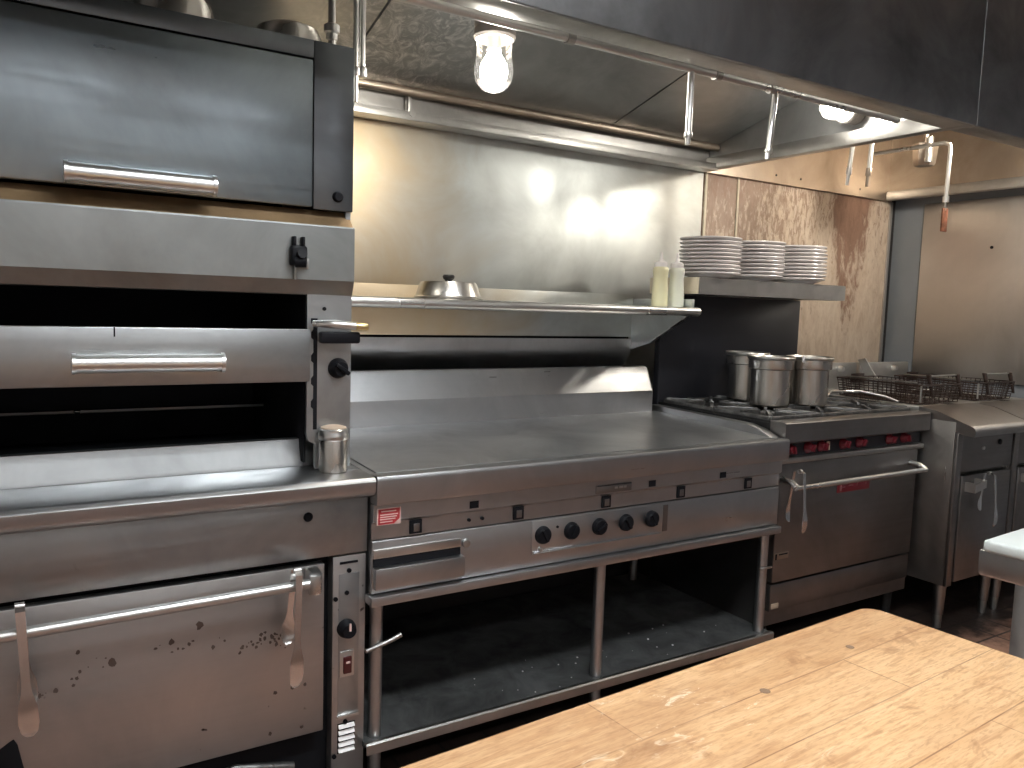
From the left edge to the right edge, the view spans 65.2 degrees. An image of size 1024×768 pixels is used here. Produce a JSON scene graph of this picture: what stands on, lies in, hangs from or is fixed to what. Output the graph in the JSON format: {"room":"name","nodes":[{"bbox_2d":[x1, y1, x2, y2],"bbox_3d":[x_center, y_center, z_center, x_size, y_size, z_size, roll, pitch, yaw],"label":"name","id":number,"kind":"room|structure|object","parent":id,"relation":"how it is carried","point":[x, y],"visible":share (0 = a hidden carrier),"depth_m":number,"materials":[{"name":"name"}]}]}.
{"room":"commercial kitchen","nodes":[
{"label":"commercial kitchen","id":0,"kind":"room"},
{"bbox_2d":[363,575,1014,767],"bbox_3d":[1.155,1.301,1.158,5.920,0.100,5.480,-2,6,-32],"label":"floor","id":1,"kind":"structure","parent":0,"point":[961,618],"depth_m":3.45,"materials":[{"name":"red tile"}]},
{"bbox_2d":[0,0,375,767],"bbox_3d":[-1.027,0.101,2.132,1.065,1.967,0.938,-2,6,-32],"label":"oven","id":2,"kind":"object","parent":1,"relation":"on","point":[177,233],"visible":0.98,"depth_m":1.90,"materials":[{"name":"metal"}]},
{"bbox_2d":[14,602,39,736],"bbox_3d":[-1.008,0.586,1.665,0.039,0.279,0.072,-2,6,-32],"label":"tongs","id":3,"kind":"object","parent":2,"relation":"hanging from","point":[27,688],"visible":0.98,"depth_m":1.64,"materials":[{"name":"metal"}]},
{"bbox_2d":[0,437,312,489],"bbox_3d":[-0.953,0.193,1.939,0.962,0.074,0.046,-2,6,-32],"label":"drip tray","id":4,"kind":"object","parent":2,"relation":"on","point":[23,471],"depth_m":1.96,"materials":[{"name":"metal"}]},
{"bbox_2d":[133,0,213,18],"bbox_3d":[-0.824,-0.903,1.952,0.212,0.076,0.212,-2,6,-32],"label":"baking pan","id":5,"kind":"object","parent":2,"relation":"on","point":[202,8],"visible":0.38,"depth_m":1.88,"materials":[{"name":"metal"}]},
{"bbox_2d":[257,19,321,41],"bbox_3d":[-0.586,-0.903,2.101,0.200,0.062,0.200,-2,6,-32],"label":"baking pan","id":6,"kind":"object","parent":2,"relation":"on","point":[289,27],"visible":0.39,"depth_m":2.03,"materials":[{"name":"metal"}]},
{"bbox_2d":[281,567,303,687],"bbox_3d":[-0.537,0.590,1.959,0.036,0.289,0.076,-2,6,-32],"label":"tongs","id":7,"kind":"object","parent":2,"relation":"hanging from","point":[289,627],"visible":0.98,"depth_m":1.94,"materials":[{"name":"metal"}]},
{"bbox_2d":[324,0,339,43],"bbox_3d":[-0.476,-1.018,2.121,0.042,0.294,0.042,-2,6,-32],"label":"flue pipe","id":8,"kind":"object","parent":2,"relation":"attached to","point":[331,29],"visible":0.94,"depth_m":2.12,"materials":[{"name":"metal"}]},
{"bbox_2d":[318,424,348,473],"bbox_3d":[-0.468,0.168,2.097,0.078,0.123,0.078,-2,6,-32],"label":"jar","id":9,"kind":"object","parent":2,"relation":"on","point":[333,438],"visible":1,"depth_m":2.07,"materials":[{"name":"metal"}]},
{"bbox_2d":[339,649,353,677],"bbox_3d":[-0.436,0.738,2.114,0.040,0.070,0.004,-2,6,-32],"label":"switch plate","id":10,"kind":"object","parent":2,"relation":"attached to","point":[346,656],"depth_m":2.11,"materials":[{"name":"metal"}]},
{"bbox_2d":[343,655,351,673],"bbox_3d":[-0.433,0.740,2.111,0.023,0.047,0.007,-2,6,-32],"label":"rocker switch","id":11,"kind":"object","parent":2,"relation":"attached to","point":[347,659],"depth_m":2.11,"materials":[{"name":"red plastic"}]},
{"bbox_2d":[362,535,773,767],"bbox_3d":[0.090,0.651,2.870,1.606,0.799,0.800,-2,6,-32],"label":"stand","id":12,"kind":"object","parent":1,"relation":"on","point":[423,658],"visible":0.56,"depth_m":2.79,"materials":[{"name":"metal"}]},
{"bbox_2d":[350,334,789,607],"bbox_3d":[0.086,0.172,2.853,1.596,0.703,0.911,-2,6,-32],"label":"griddle","id":13,"kind":"object","parent":12,"relation":"on","point":[492,460],"visible":0.98,"depth_m":2.65,"materials":[{"name":"metal"}]},
{"bbox_2d":[380,510,397,522],"bbox_3d":[-0.322,0.347,2.100,0.050,0.031,0.001,-2,6,-32],"label":"print","id":14,"kind":"object","parent":13,"relation":"attached to","point":[386,516],"depth_m":2.10},
{"bbox_2d":[351,283,700,349],"bbox_3d":[-0.012,-0.232,2.934,1.532,0.238,0.405,-2,6,-32],"label":"shelf","id":15,"kind":"object","parent":13,"relation":"attached to","point":[388,309],"visible":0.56,"depth_m":3.09,"materials":[{"name":"metal"}]},
{"bbox_2d":[414,275,481,299],"bbox_3d":[-0.216,-0.330,2.719,0.232,0.083,0.232,-2,6,-32],"label":"lid","id":16,"kind":"object","parent":15,"relation":"on","point":[447,289],"visible":0.91,"depth_m":2.63,"materials":[{"name":"metal"}]},
{"bbox_2d":[651,252,668,306],"bbox_3d":[0.586,-0.413,3.164,0.064,0.213,0.064,-2,6,-32],"label":"squeeze bottle","id":17,"kind":"object","parent":15,"relation":"on","point":[659,297],"visible":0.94,"depth_m":3.14,"materials":[{"name":"plastic"}]},
{"bbox_2d":[667,253,684,306],"bbox_3d":[0.659,-0.415,3.210,0.064,0.213,0.064,-2,6,-32],"label":"squeeze bottle","id":18,"kind":"object","parent":15,"relation":"on","point":[677,271],"visible":0.93,"depth_m":3.19,"materials":[{"name":"white plastic"}]},
{"bbox_2d":[474,625,715,692],"bbox_3d":[0.338,0.928,2.752,1.040,0.003,0.222,-2,6,-32],"label":"crumbs","id":19,"kind":"object","parent":12,"relation":"on","point":[663,625],"visible":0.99,"depth_m":2.77,"materials":[{"name":"white food"}]},
{"bbox_2d":[400,609,1023,767],"bbox_3d":[0.059,0.868,0.396,2.000,0.839,1.000,-2,7,-35],"label":"table","id":20,"kind":"object","parent":1,"relation":"on","point":[861,688],"visible":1,"depth_m":0.97,"materials":[{"name":"brown wood"}]},
{"bbox_2d":[650,277,930,628],"bbox_3d":[1.207,0.295,3.460,1.010,1.462,0.775,-2,6,-32],"label":"gas range","id":21,"kind":"object","parent":1,"relation":"on","point":[858,459],"depth_m":3.28,"materials":[{"name":"metal"}]},
{"bbox_2d":[684,271,740,278],"bbox_3d":[0.830,-0.455,3.372,0.257,0.024,0.257,-2,6,-32],"label":"dinner plate","id":22,"kind":"object","parent":21,"relation":"on","point":[712,274],"visible":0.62,"depth_m":3.28,"materials":[{"name":"white ceramic"}]},
{"bbox_2d":[684,267,740,272],"bbox_3d":[0.831,-0.471,3.367,0.257,0.024,0.257,-2,6,-32],"label":"dinner plate","id":23,"kind":"object","parent":22,"relation":"on","point":[687,268],"visible":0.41,"depth_m":3.27,"materials":[{"name":"white ceramic"}]},
{"bbox_2d":[684,263,739,267],"bbox_3d":[0.826,-0.487,3.367,0.257,0.024,0.257,-2,6,-32],"label":"dinner plate","id":24,"kind":"object","parent":23,"relation":"on","point":[690,264],"visible":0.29,"depth_m":3.27,"materials":[{"name":"white ceramic"}]},
{"bbox_2d":[680,259,740,264],"bbox_3d":[0.828,-0.502,3.368,0.257,0.024,0.257,-2,6,-32],"label":"dinner plate","id":25,"kind":"object","parent":24,"relation":"on","point":[697,260],"visible":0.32,"depth_m":3.27,"materials":[{"name":"white ceramic"}]},
{"bbox_2d":[679,256,741,260],"bbox_3d":[0.832,-0.518,3.366,0.257,0.024,0.257,-2,6,-32],"label":"dinner plate","id":26,"kind":"object","parent":25,"relation":"on","point":[681,257],"visible":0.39,"depth_m":3.27,"materials":[{"name":"white ceramic"}]},
{"bbox_2d":[679,252,741,256],"bbox_3d":[0.831,-0.534,3.363,0.257,0.024,0.257,-2,6,-32],"label":"dinner plate","id":27,"kind":"object","parent":26,"relation":"on","point":[682,253],"visible":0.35,"depth_m":3.27,"materials":[{"name":"white ceramic"}]},
{"bbox_2d":[679,248,741,252],"bbox_3d":[0.830,-0.550,3.363,0.257,0.024,0.257,-2,6,-32],"label":"dinner plate","id":28,"kind":"object","parent":27,"relation":"on","point":[683,249],"visible":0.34,"depth_m":3.26,"materials":[{"name":"white ceramic"}]},
{"bbox_2d":[680,244,742,248],"bbox_3d":[0.835,-0.565,3.360,0.257,0.024,0.257,-2,6,-32],"label":"dinner plate","id":29,"kind":"object","parent":28,"relation":"on","point":[686,245],"visible":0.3,"depth_m":3.26,"materials":[{"name":"white ceramic"}]},
{"bbox_2d":[680,240,742,244],"bbox_3d":[0.832,-0.581,3.357,0.257,0.024,0.257,-2,6,-32],"label":"dinner plate","id":30,"kind":"object","parent":29,"relation":"on","point":[686,241],"visible":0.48,"depth_m":3.26,"materials":[{"name":"white ceramic"}]},
{"bbox_2d":[680,236,742,240],"bbox_3d":[0.832,-0.596,3.354,0.257,0.024,0.257,-2,6,-32],"label":"dinner plate","id":31,"kind":"object","parent":30,"relation":"on","point":[687,237],"visible":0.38,"depth_m":3.25,"materials":[{"name":"white ceramic"}]},
{"bbox_2d":[658,401,771,430],"bbox_3d":[1.189,0.128,3.480,0.921,0.068,0.609,-2,6,-32],"label":"cooktop","id":32,"kind":"object","parent":21,"relation":"in","point":[738,410],"depth_m":3.22,"materials":[{"name":"metal"}]},
{"bbox_2d":[725,351,769,400],"bbox_3d":[1.029,-0.037,3.521,0.191,0.209,0.191,-2,6,-32],"label":"stock pot","id":33,"kind":"object","parent":21,"relation":"on","point":[738,378],"visible":0.67,"depth_m":3.46,"materials":[{"name":"metal"}]},
{"bbox_2d":[729,274,782,280],"bbox_3d":[1.054,-0.462,3.515,0.257,0.024,0.257,-2,6,-32],"label":"dinner plate","id":34,"kind":"object","parent":21,"relation":"on","point":[742,276],"visible":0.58,"depth_m":3.42,"materials":[{"name":"white ceramic"}]},
{"bbox_2d":[736,271,783,274],"bbox_3d":[1.055,-0.478,3.513,0.257,0.024,0.257,-2,6,-32],"label":"dinner plate","id":35,"kind":"object","parent":34,"relation":"on","point":[741,272],"visible":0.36,"depth_m":3.41,"materials":[{"name":"white ceramic"}]},
{"bbox_2d":[735,267,784,271],"bbox_3d":[1.060,-0.493,3.513,0.257,0.024,0.257,-2,6,-32],"label":"dinner plate","id":36,"kind":"object","parent":35,"relation":"on","point":[741,268],"visible":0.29,"depth_m":3.41,"materials":[{"name":"white ceramic"}]},
{"bbox_2d":[736,263,784,267],"bbox_3d":[1.061,-0.509,3.510,0.257,0.024,0.257,-2,6,-32],"label":"dinner plate","id":37,"kind":"object","parent":36,"relation":"on","point":[740,264],"visible":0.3,"depth_m":3.40,"materials":[{"name":"white ceramic"}]},
{"bbox_2d":[738,259,784,263],"bbox_3d":[1.059,-0.525,3.506,0.257,0.024,0.257,-2,6,-32],"label":"dinner plate","id":38,"kind":"object","parent":37,"relation":"on","point":[741,260],"visible":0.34,"depth_m":3.40,"materials":[{"name":"white ceramic"}]},
{"bbox_2d":[739,256,784,260],"bbox_3d":[1.057,-0.540,3.506,0.257,0.024,0.257,-2,6,-32],"label":"dinner plate","id":39,"kind":"object","parent":38,"relation":"on","point":[742,257],"visible":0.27,"depth_m":3.40,"materials":[{"name":"white ceramic"}]},
{"bbox_2d":[740,252,784,256],"bbox_3d":[1.060,-0.556,3.507,0.257,0.024,0.257,-2,6,-32],"label":"dinner plate","id":40,"kind":"object","parent":39,"relation":"on","point":[742,253],"visible":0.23,"depth_m":3.40,"materials":[{"name":"white ceramic"}]},
{"bbox_2d":[739,248,784,252],"bbox_3d":[1.060,-0.572,3.501,0.257,0.024,0.257,-2,6,-32],"label":"dinner plate","id":41,"kind":"object","parent":40,"relation":"on","point":[742,249],"visible":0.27,"depth_m":3.40,"materials":[{"name":"white ceramic"}]},
{"bbox_2d":[740,244,784,248],"bbox_3d":[1.059,-0.588,3.500,0.257,0.024,0.257,-2,6,-32],"label":"dinner plate","id":42,"kind":"object","parent":41,"relation":"on","point":[743,245],"visible":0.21,"depth_m":3.39,"materials":[{"name":"white ceramic"}]},
{"bbox_2d":[739,240,785,245],"bbox_3d":[1.062,-0.603,3.499,0.257,0.024,0.257,-2,6,-32],"label":"dinner plate","id":43,"kind":"object","parent":42,"relation":"on","point":[748,241],"visible":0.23,"depth_m":3.39,"materials":[{"name":"white ceramic"}]},
{"bbox_2d":[668,277,845,300],"bbox_3d":[1.070,-0.421,3.580,0.930,0.068,0.288,-2,6,-32],"label":"shelf","id":44,"kind":"object","parent":21,"relation":"attached to","point":[696,288],"depth_m":3.45,"materials":[{"name":"metal"}]},
{"bbox_2d":[748,355,795,406],"bbox_3d":[1.069,-0.013,3.317,0.191,0.204,0.191,-2,6,-32],"label":"stock pot","id":45,"kind":"object","parent":21,"relation":"on","point":[770,376],"visible":1,"depth_m":3.25,"materials":[{"name":"metal"}]},
{"bbox_2d":[785,469,806,532],"bbox_3d":[1.040,0.423,2.921,0.027,0.229,0.080,-2,6,-32],"label":"tongs","id":46,"kind":"object","parent":21,"relation":"hanging from","point":[800,471],"visible":1,"depth_m":2.90,"materials":[{"name":"metal"}]},
{"bbox_2d":[773,277,824,283],"bbox_3d":[1.294,-0.469,3.662,0.257,0.024,0.257,-2,6,-32],"label":"dinner plate","id":47,"kind":"object","parent":21,"relation":"on","point":[784,279],"visible":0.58,"depth_m":3.57,"materials":[{"name":"white ceramic"}]},
{"bbox_2d":[778,274,825,277],"bbox_3d":[1.297,-0.484,3.657,0.257,0.024,0.257,-2,6,-32],"label":"dinner plate","id":48,"kind":"object","parent":47,"relation":"on","point":[783,275],"visible":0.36,"depth_m":3.55,"materials":[{"name":"white ceramic"}]},
{"bbox_2d":[780,270,826,274],"bbox_3d":[1.301,-0.500,3.658,0.257,0.024,0.257,-2,6,-32],"label":"dinner plate","id":49,"kind":"object","parent":48,"relation":"on","point":[784,271],"visible":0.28,"depth_m":3.55,"materials":[{"name":"white ceramic"}]},
{"bbox_2d":[782,267,826,270],"bbox_3d":[1.301,-0.516,3.656,0.257,0.024,0.257,-2,6,-32],"label":"dinner plate","id":50,"kind":"object","parent":49,"relation":"on","point":[785,268],"visible":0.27,"depth_m":3.55,"materials":[{"name":"white ceramic"}]},
{"bbox_2d":[781,263,826,267],"bbox_3d":[1.300,-0.532,3.657,0.257,0.024,0.257,-2,6,-32],"label":"dinner plate","id":51,"kind":"object","parent":50,"relation":"on","point":[785,264],"visible":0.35,"depth_m":3.55,"materials":[{"name":"white ceramic"}]},
{"bbox_2d":[780,259,826,263],"bbox_3d":[1.299,-0.547,3.652,0.257,0.024,0.257,-2,6,-32],"label":"dinner plate","id":52,"kind":"object","parent":51,"relation":"on","point":[785,260],"visible":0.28,"depth_m":3.55,"materials":[{"name":"white ceramic"}]},
{"bbox_2d":[782,256,827,259],"bbox_3d":[1.302,-0.563,3.654,0.257,0.024,0.257,-2,6,-32],"label":"dinner plate","id":53,"kind":"object","parent":52,"relation":"on","point":[785,257],"visible":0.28,"depth_m":3.55,"materials":[{"name":"white ceramic"}]},
{"bbox_2d":[783,252,827,256],"bbox_3d":[1.301,-0.579,3.651,0.257,0.024,0.257,-2,6,-32],"label":"dinner plate","id":54,"kind":"object","parent":53,"relation":"on","point":[785,253],"visible":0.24,"depth_m":3.55,"materials":[{"name":"white ceramic"}]},
{"bbox_2d":[782,249,827,252],"bbox_3d":[1.300,-0.594,3.648,0.257,0.024,0.257,-2,6,-32],"label":"dinner plate","id":55,"kind":"object","parent":54,"relation":"on","point":[786,250],"visible":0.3,"depth_m":3.54,"materials":[{"name":"white ceramic"}]},
{"bbox_2d":[783,245,826,249],"bbox_3d":[1.299,-0.610,3.649,0.257,0.024,0.257,-2,6,-32],"label":"dinner plate","id":56,"kind":"object","parent":55,"relation":"on","point":[786,246],"visible":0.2,"depth_m":3.54,"materials":[{"name":"white ceramic"}]},
{"bbox_2d":[786,355,833,406],"bbox_3d":[1.254,-0.018,3.391,0.193,0.210,0.193,-2,6,-32],"label":"stock pot","id":57,"kind":"object","parent":21,"relation":"on","point":[809,382],"visible":0.8,"depth_m":3.32,"materials":[{"name":"metal"}]},
{"bbox_2d":[766,442,927,582],"bbox_3d":[1.377,0.503,3.196,0.917,0.476,0.109,-2,6,-32],"label":"oven","id":58,"kind":"object","parent":21,"relation":"in","point":[859,498],"depth_m":3.19,"materials":[{"name":"metal"}]},
{"bbox_2d":[828,358,1023,627],"bbox_3d":[1.834,0.461,3.783,0.458,1.109,0.889,-2,6,-32],"label":"fryer","id":59,"kind":"object","parent":1,"relation":"on","point":[964,441],"depth_m":3.43,"materials":[{"name":"metal"}]},
{"bbox_2d":[828,362,856,396],"bbox_3d":[1.618,-0.016,4.107,0.434,0.185,0.021,-2,6,-32],"label":"backsplash","id":60,"kind":"structure","parent":59,"relation":"attached to","point":[850,367],"depth_m":4.14,"materials":[{"name":"metal"}]},
{"bbox_2d":[837,373,962,404],"bbox_3d":[1.808,0.004,3.751,0.332,0.129,0.434,-2,6,-32],"label":"basket","id":61,"kind":"object","parent":59,"relation":"on","point":[859,378],"visible":0.96,"depth_m":3.66,"materials":[{"name":"metal"}]},
{"bbox_2d":[977,471,997,526],"bbox_3d":[2.007,0.482,3.375,0.030,0.229,0.072,-2,6,-32],"label":"tongs","id":62,"kind":"object","parent":59,"relation":"hanging from","point":[979,503],"visible":1,"depth_m":3.36,"materials":[{"name":"metal"}]},
{"bbox_2d":[856,361,1023,609],"bbox_3d":[2.221,0.462,4.025,0.450,1.084,0.889,-2,6,-32],"label":"fryer","id":63,"kind":"object","parent":1,"relation":"on","point":[1014,516],"visible":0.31,"depth_m":3.65,"materials":[{"name":"metal"}]},
{"bbox_2d":[856,361,907,388],"bbox_3d":[2.009,-0.028,4.350,0.434,0.185,0.021,-2,6,-32],"label":"backsplash","id":64,"kind":"structure","parent":63,"relation":"attached to","point":[879,368],"depth_m":4.35,"materials":[{"name":"metal"}]},
{"bbox_2d":[894,372,1015,400],"bbox_3d":[2.199,-0.008,3.994,0.332,0.129,0.434,-2,6,-32],"label":"basket","id":65,"kind":"object","parent":63,"relation":"on","point":[910,375],"visible":0.77,"depth_m":3.88,"materials":[{"name":"metal"}]},
{"bbox_2d":[978,548,1023,658],"bbox_3d":[1.600,0.795,1.469,0.944,0.873,1.065,-2,7,-36],"label":"worktable","id":66,"kind":"object","parent":1,"relation":"on","point":[1007,569],"visible":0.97,"depth_m":1.57,"materials":[{"name":"silver metal"}]},
{"bbox_2d":[983,528,1023,560],"bbox_3d":[1.350,0.334,1.472,0.614,0.024,0.648,-2,7,-36],"label":"cutting board","id":67,"kind":"object","parent":66,"relation":"on","point":[1011,544],"visible":1,"depth_m":1.53,"materials":[{"name":"white plastic"}]},
{"bbox_2d":[637,201,895,576],"bbox_3d":[-0.222,-0.379,3.291,5.720,2.750,0.100,-2,6,-32],"label":"wall","id":68,"kind":"structure","parent":0,"point":[643,564],"depth_m":4.71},
{"bbox_2d":[350,117,703,388],"bbox_3d":[-0.386,-0.566,3.096,3.045,1.450,0.017,-2,6,-32],"label":"cladding","id":69,"kind":"object","parent":68,"relation":"attached to","point":[429,204],"visible":0.03,"depth_m":3.31,"materials":[{"name":"metal"}]},
{"bbox_2d":[701,173,892,362],"bbox_3d":[1.551,-0.572,4.303,1.508,0.990,0.025,-2,6,-32],"label":"wall panel","id":70,"kind":"object","parent":68,"relation":"attached to","point":[855,232],"visible":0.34,"depth_m":4.42,"materials":[{"name":"wood"}]},
{"bbox_2d":[884,188,1023,400],"bbox_3d":[3.668,-0.188,2.559,0.100,2.750,5.280,-2,6,-32],"label":"wall","id":71,"kind":"structure","parent":0,"point":[909,213],"depth_m":4.65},
{"bbox_2d":[912,195,1023,384],"bbox_3d":[2.877,-0.432,3.701,0.021,0.968,2.090,-2,6,-32],"label":"cladding","id":72,"kind":"object","parent":71,"relation":"attached to","point":[970,311],"visible":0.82,"depth_m":4.32,"materials":[{"name":"metal"}]},
{"bbox_3d":[1.243,-1.534,0.885,5.920,0.100,5.480,-2,6,-32],"label":"ceiling","id":73,"kind":"structure","parent":0,"visible":0},
{"bbox_2d":[123,0,986,171],"bbox_3d":[-0.476,-1.274,2.181,4.120,0.763,1.291,-2,6,-32],"label":"exhaust hood","id":74,"kind":"object","parent":73,"relation":"hanging from","point":[918,62],"visible":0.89,"depth_m":2.65,"materials":[{"name":"metal"}]},
{"bbox_2d":[353,0,359,101],"bbox_3d":[-0.431,-0.971,2.214,0.024,0.371,0.024,-2,6,-32],"label":"riser pipe","id":75,"kind":"object","parent":74,"relation":"attached to","point":[356,2],"visible":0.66,"depth_m":2.21,"materials":[{"name":"metal"}]},
{"bbox_2d":[358,0,366,78],"bbox_3d":[-0.417,-1.007,2.230,0.032,0.301,0.032,-2,6,-32],"label":"riser pipe","id":76,"kind":"object","parent":74,"relation":"attached to","point":[362,3],"visible":0.79,"depth_m":2.23,"materials":[{"name":"metal"}]},
{"bbox_2d":[473,20,515,93],"bbox_3d":[-0.050,-1.017,2.317,0.124,0.339,0.124,-2,6,-32],"label":"lamp","id":77,"kind":"object","parent":74,"relation":"hanging from","point":[493,71],"visible":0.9,"depth_m":2.31,"materials":[{"name":"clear glass"}]},
{"bbox_2d":[474,40,512,93],"bbox_3d":[-0.053,-0.924,2.326,0.115,0.152,0.115,-2,6,-32],"label":"glass jar","id":78,"kind":"object","parent":77,"relation":"on","point":[493,71],"depth_m":2.32,"materials":[{"name":"glass"}]},
{"bbox_2d":[487,35,501,50],"bbox_3d":[-0.051,-0.989,2.320,0.043,0.042,0.043,-2,6,-32],"label":"socket","id":79,"kind":"object","parent":77,"relation":"attached to","point":[494,43],"depth_m":2.30,"materials":[{"name":"white"}]},
{"bbox_2d":[358,79,719,151],"bbox_3d":[0.098,-1.037,3.210,2.010,0.108,0.055,-2,6,-32],"label":"pipe","id":80,"kind":"object","parent":74,"relation":"attached to","point":[408,92],"visible":0.78,"depth_m":3.13,"materials":[{"name":"metal"}]},
{"bbox_2d":[395,0,900,122],"bbox_3d":[0.051,-0.868,1.959,3.000,0.031,0.030,-2,6,-32],"label":"pipe","id":81,"kind":"object","parent":74,"relation":"attached to","point":[567,38],"visible":0.77,"depth_m":2.10,"materials":[{"name":"metal"}]},
{"bbox_2d":[683,71,694,144],"bbox_3d":[0.498,-0.779,2.252,0.025,0.210,0.025,-2,6,-32],"label":"suppression nozzle","id":82,"kind":"object","parent":81,"relation":"hanging from","point":[687,135],"visible":0.99,"depth_m":2.25,"materials":[{"name":"metal"}]},
{"bbox_2d":[764,93,777,159],"bbox_3d":[0.788,-0.788,2.435,0.040,0.212,0.025,-2,6,-32],"label":"suppression nozzle","id":83,"kind":"object","parent":81,"relation":"hanging from","point":[768,147],"visible":0.96,"depth_m":2.43,"materials":[{"name":"metal"}]},
{"bbox_2d":[819,105,864,124],"bbox_3d":[1.260,-1.055,3.073,0.187,0.099,0.099,-2,6,-32],"label":"lamp","id":84,"kind":"object","parent":74,"relation":"attached to","point":[829,113],"visible":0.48,"depth_m":3.08,"materials":[{"name":"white glass"}]},
{"bbox_2d":[819,105,839,120],"bbox_3d":[1.233,-1.052,3.056,0.122,0.092,0.092,-2,6,-32],"label":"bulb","id":85,"kind":"object","parent":84,"relation":"on","point":[829,113],"depth_m":3.06,"materials":[{"name":"white glass"}]},
{"bbox_2d":[704,0,1023,200],"bbox_3d":[1.893,-1.346,3.656,1.457,0.755,1.291,-2,6,-32],"label":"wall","id":86,"kind":"structure","parent":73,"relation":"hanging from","point":[988,155],"depth_m":4.12,"materials":[{"name":"metal"}]},
{"bbox_2d":[845,146,854,184],"bbox_3d":[1.490,-1.108,3.477,0.054,0.481,0.025,5,6,30],"label":"suppression nozzle","id":87,"kind":"object","parent":86,"relation":"attached to","point":[849,167],"visible":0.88,"depth_m":3.49,"materials":[{"name":"metal"}]},
{"bbox_2d":[865,143,873,186],"bbox_3d":[1.553,-1.097,3.442,0.042,0.491,0.025,6,7,40],"label":"suppression nozzle","id":88,"kind":"object","parent":86,"relation":"attached to","point":[868,172],"visible":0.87,"depth_m":3.45,"materials":[{"name":"metal"}]},
{"bbox_2d":[873,141,952,231],"bbox_3d":[1.776,-0.868,3.588,0.040,0.389,0.373,-2,6,-32],"label":"pipe","id":89,"kind":"object","parent":86,"relation":"attached to","point":[945,199],"visible":1,"depth_m":3.45,"materials":[{"name":"metal"}]},
{"bbox_2d":[913,134,938,167],"bbox_3d":[1.924,-1.185,3.706,0.110,0.346,0.104,-2,6,-32],"label":"cup","id":90,"kind":"object","parent":86,"relation":"attached to","point":[924,157],"visible":0.62,"depth_m":3.69,"materials":[{"name":"metal"}]},
{"bbox_2d":[924,137,933,161],"bbox_3d":[1.910,-1.073,3.668,0.032,0.110,0.032,-2,6,-32],"label":"socket","id":91,"kind":"object","parent":90,"relation":"attached to","point":[928,152],"depth_m":3.66,"materials":[{"name":"metal"}]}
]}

